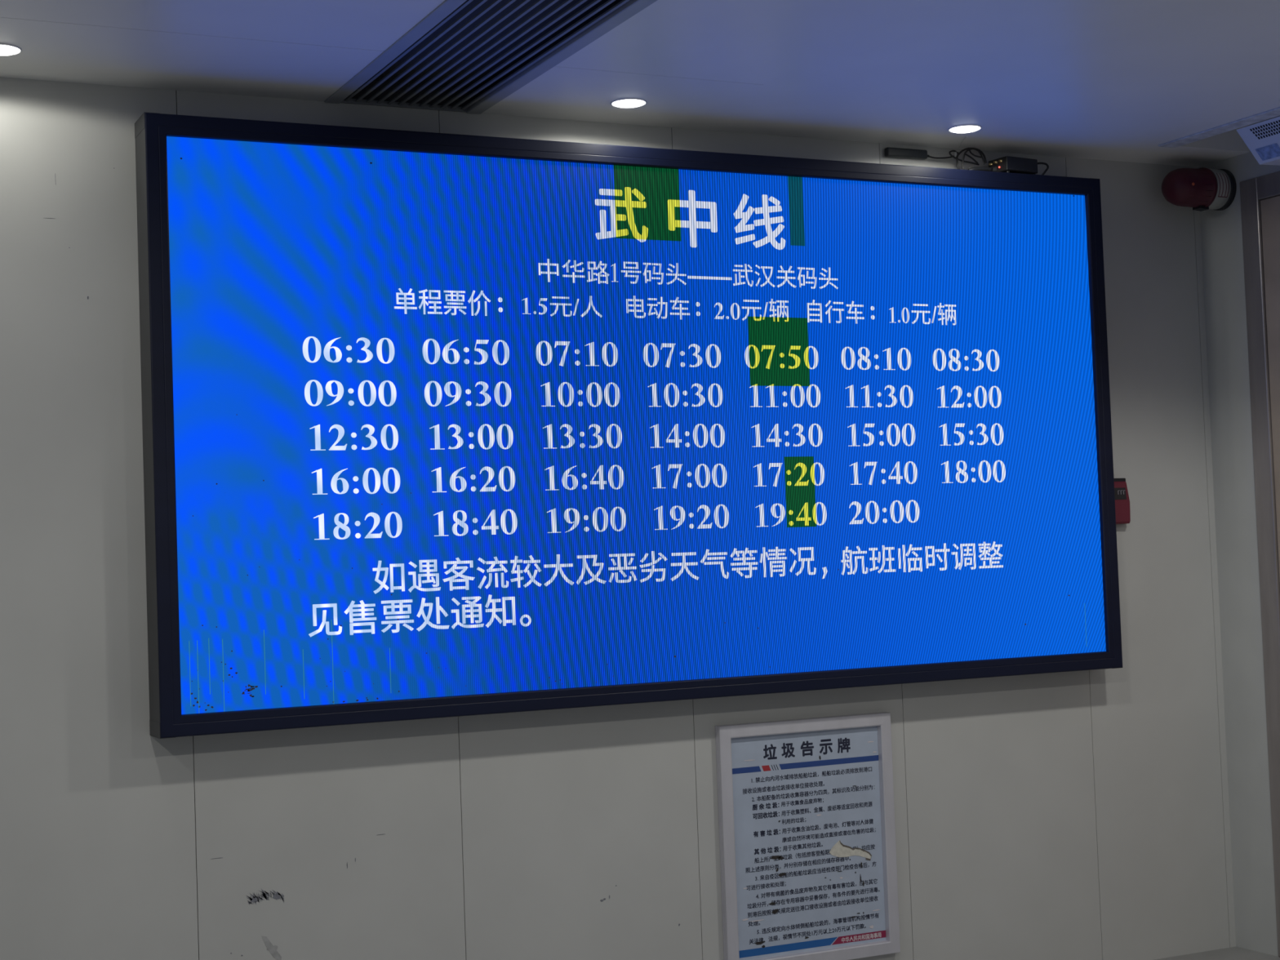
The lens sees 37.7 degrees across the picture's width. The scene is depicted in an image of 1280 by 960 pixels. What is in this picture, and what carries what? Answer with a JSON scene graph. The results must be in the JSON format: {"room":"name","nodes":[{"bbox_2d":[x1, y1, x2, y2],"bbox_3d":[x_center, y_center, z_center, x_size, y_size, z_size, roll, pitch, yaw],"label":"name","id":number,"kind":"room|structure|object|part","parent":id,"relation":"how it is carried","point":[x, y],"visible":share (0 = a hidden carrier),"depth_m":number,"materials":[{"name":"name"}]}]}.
{"room":"ferry terminal","nodes":[
{"label":"ferry terminal","id":0,"kind":"room"},
{"bbox_2d":[0,76,1235,959],"bbox_3d":[-0.971,0.215,5.515,7.075,3.105,0.121,-1,-3,-26],"label":"wall","id":1,"kind":"structure","parent":0,"point":[1083,815],"depth_m":5.66,"materials":[{"name":"paint"}]},
{"bbox_2d":[134,111,1122,738],"bbox_3d":[0.127,-0.226,5.923,3.322,1.822,0.145,-1,-3,-26],"label":"led display","id":2,"kind":"object","parent":1,"relation":"attached to","point":[434,425],"depth_m":5.73,"materials":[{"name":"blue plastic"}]},
{"bbox_3d":[-1.339,-0.152,5.212,0.060,1.720,0.145,-1,-3,-26],"label":"frame rail","id":3,"kind":"part","parent":2,"relation":"part of","materials":[{"name":"black metal"}]},
{"bbox_3d":[0.099,-1.005,5.955,3.320,0.060,0.145,-1,-3,-26],"label":"frame rail","id":4,"kind":"part","parent":2,"relation":"part of","materials":[{"name":"black metal"}]},
{"bbox_3d":[0.159,0.653,5.886,3.320,0.060,0.145,-1,-3,-26],"label":"frame rail","id":5,"kind":"part","parent":2,"relation":"part of","materials":[{"name":"black metal"}]},
{"bbox_3d":[1.138,-1.102,6.464,0.142,0.101,0.075,-1,-3,-26],"label":"cable coil","id":6,"kind":"part","parent":2,"relation":"part of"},
{"bbox_2d":[988,155,1048,174],"bbox_3d":[1.319,-1.085,6.548,0.209,0.062,0.098,-1,-3,-31],"label":"control box","id":7,"kind":"object","parent":2,"relation":"on","point":[1009,164],"visible":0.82,"depth_m":6.50,"materials":[{"name":"black plastic"}]},
{"bbox_3d":[1.597,-0.200,6.629,0.060,1.720,0.145,-1,-3,-26],"label":"frame rail","id":8,"kind":"part","parent":2,"relation":"part of","materials":[{"name":"black metal"}]},
{"bbox_2d":[715,711,900,959],"bbox_3d":[0.552,1.177,6.108,0.648,0.794,0.031,-1,-3,-26],"label":"notice board","id":9,"kind":"object","parent":1,"relation":"attached to","point":[807,847],"visible":1,"depth_m":6.11,"materials":[{"name":"paper"}]},
{"bbox_3d":[0.280,1.181,5.977,0.043,0.794,0.031,-1,-3,-26],"label":"frame rail","id":10,"kind":"part","parent":9,"relation":"part of","materials":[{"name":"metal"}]},
{"bbox_3d":[0.539,0.802,6.124,0.648,0.043,0.031,-1,-3,-26],"label":"frame rail","id":11,"kind":"part","parent":9,"relation":"part of","materials":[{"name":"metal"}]},
{"bbox_3d":[0.566,1.552,6.093,0.648,0.043,0.031,-1,-3,-26],"label":"frame rail","id":12,"kind":"part","parent":9,"relation":"part of","materials":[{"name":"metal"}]},
{"bbox_3d":[0.825,1.172,6.240,0.043,0.794,0.031,-1,-3,-26],"label":"frame rail","id":13,"kind":"part","parent":9,"relation":"part of","materials":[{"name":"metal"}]},
{"bbox_2d":[884,146,951,159],"bbox_3d":[0.968,-1.120,6.446,0.287,0.031,0.031,-1,-3,-22],"label":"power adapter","id":14,"kind":"object","parent":1,"relation":"attached to","point":[889,152],"visible":1,"depth_m":6.42,"materials":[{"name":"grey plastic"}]},
{"bbox_3d":[0.912,-1.119,6.423,0.166,0.031,0.022,-1,-3,-26],"label":"casing","id":15,"kind":"part","parent":14,"relation":"part of","materials":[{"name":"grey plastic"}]},
{"bbox_2d":[1114,478,1130,524],"bbox_3d":[1.692,0.077,6.715,0.129,0.166,0.045,-1,-3,-26],"label":"fire alarm","id":16,"kind":"object","parent":1,"relation":"attached to","point":[1122,500],"visible":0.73,"depth_m":6.71,"materials":[{"name":"red plastic"}]},
{"bbox_2d":[0,0,1279,167],"bbox_3d":[0.471,-1.370,2.347,7.145,0.130,7.000,-1,-3,-26],"label":"ceiling","id":17,"kind":"structure","parent":0,"point":[1109,80],"depth_m":5.25,"materials":[{"name":"paint"}]},
{"bbox_2d":[0,43,22,55],"bbox_3d":[-1.666,-1.117,4.877,0.111,0.008,0.111,-1,-3,-26],"label":"recessed light","id":18,"kind":"object","parent":17,"relation":"in","point":[5,49],"visible":1,"depth_m":4.87,"materials":[{"name":"white plastic"}]},
{"bbox_2d":[324,0,657,114],"bbox_3d":[-0.021,-1.254,4.215,0.492,0.100,3.199,-1,-3,-26],"label":"ceiling vent","id":19,"kind":"object","parent":17,"relation":"in","point":[468,56],"visible":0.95,"depth_m":5.16,"materials":[{"name":"metal"}]},
{"bbox_2d":[610,97,647,107],"bbox_3d":[-0.034,-1.142,5.694,0.111,0.008,0.111,-1,-3,-26],"label":"recessed light","id":20,"kind":"object","parent":17,"relation":"in","point":[626,102],"visible":1,"depth_m":5.67,"materials":[{"name":"white plastic"}]},
{"bbox_2d":[947,124,982,133],"bbox_3d":[1.077,-1.161,6.211,0.111,0.008,0.111,-1,-3,-26],"label":"recessed light","id":21,"kind":"object","parent":17,"relation":"in","point":[968,128],"visible":1,"depth_m":6.19,"materials":[{"name":"white plastic"}]},
{"bbox_2d":[1158,106,1279,147],"bbox_3d":[2.771,-1.287,4.694,0.074,0.006,4.238,-1,-3,-26],"label":"trim","id":22,"kind":"structure","parent":17,"relation":"attached to","point":[1273,113],"depth_m":6.33,"materials":[{"name":"grey metal"}]},
{"bbox_2d":[1197,115,1279,956],"bbox_3d":[3.259,0.086,4.726,0.100,2.989,5.018,-1,-3,-26],"label":"door frame","id":23,"kind":"structure","parent":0,"point":[1221,233],"depth_m":6.84,"materials":[{"name":"paint"}]},
{"bbox_2d":[1161,167,1236,211],"bbox_3d":[2.023,-1.062,6.836,0.256,0.156,0.151,-1,-3,-26],"label":"beacon","id":24,"kind":"object","parent":23,"relation":"attached to","point":[1202,188],"visible":1,"depth_m":6.79,"materials":[{"name":"plastic"}]},
{"bbox_2d":[1236,116,1279,165],"bbox_3d":[2.421,-1.163,5.913,0.336,0.113,1.147,-1,-3,-26],"label":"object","id":25,"kind":"object","parent":23,"relation":"attached to","point":[1262,139],"visible":1,"depth_m":6.31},
{"bbox_2d":[1249,120,1279,139],"bbox_3d":[2.271,-1.188,5.887,0.030,0.035,0.948,-1,-3,-26],"label":"grille","id":26,"kind":"object","parent":25,"relation":"attached to","point":[1268,129],"depth_m":6.26,"materials":[{"name":"white metal"}]},
{"bbox_2d":[1240,171,1279,956],"bbox_3d":[2.549,0.274,6.184,0.096,2.788,1.296,-1,-3,-26],"label":"door","id":27,"kind":"structure","parent":23,"relation":"in","point":[1260,197],"depth_m":6.70,"materials":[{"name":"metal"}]}
]}

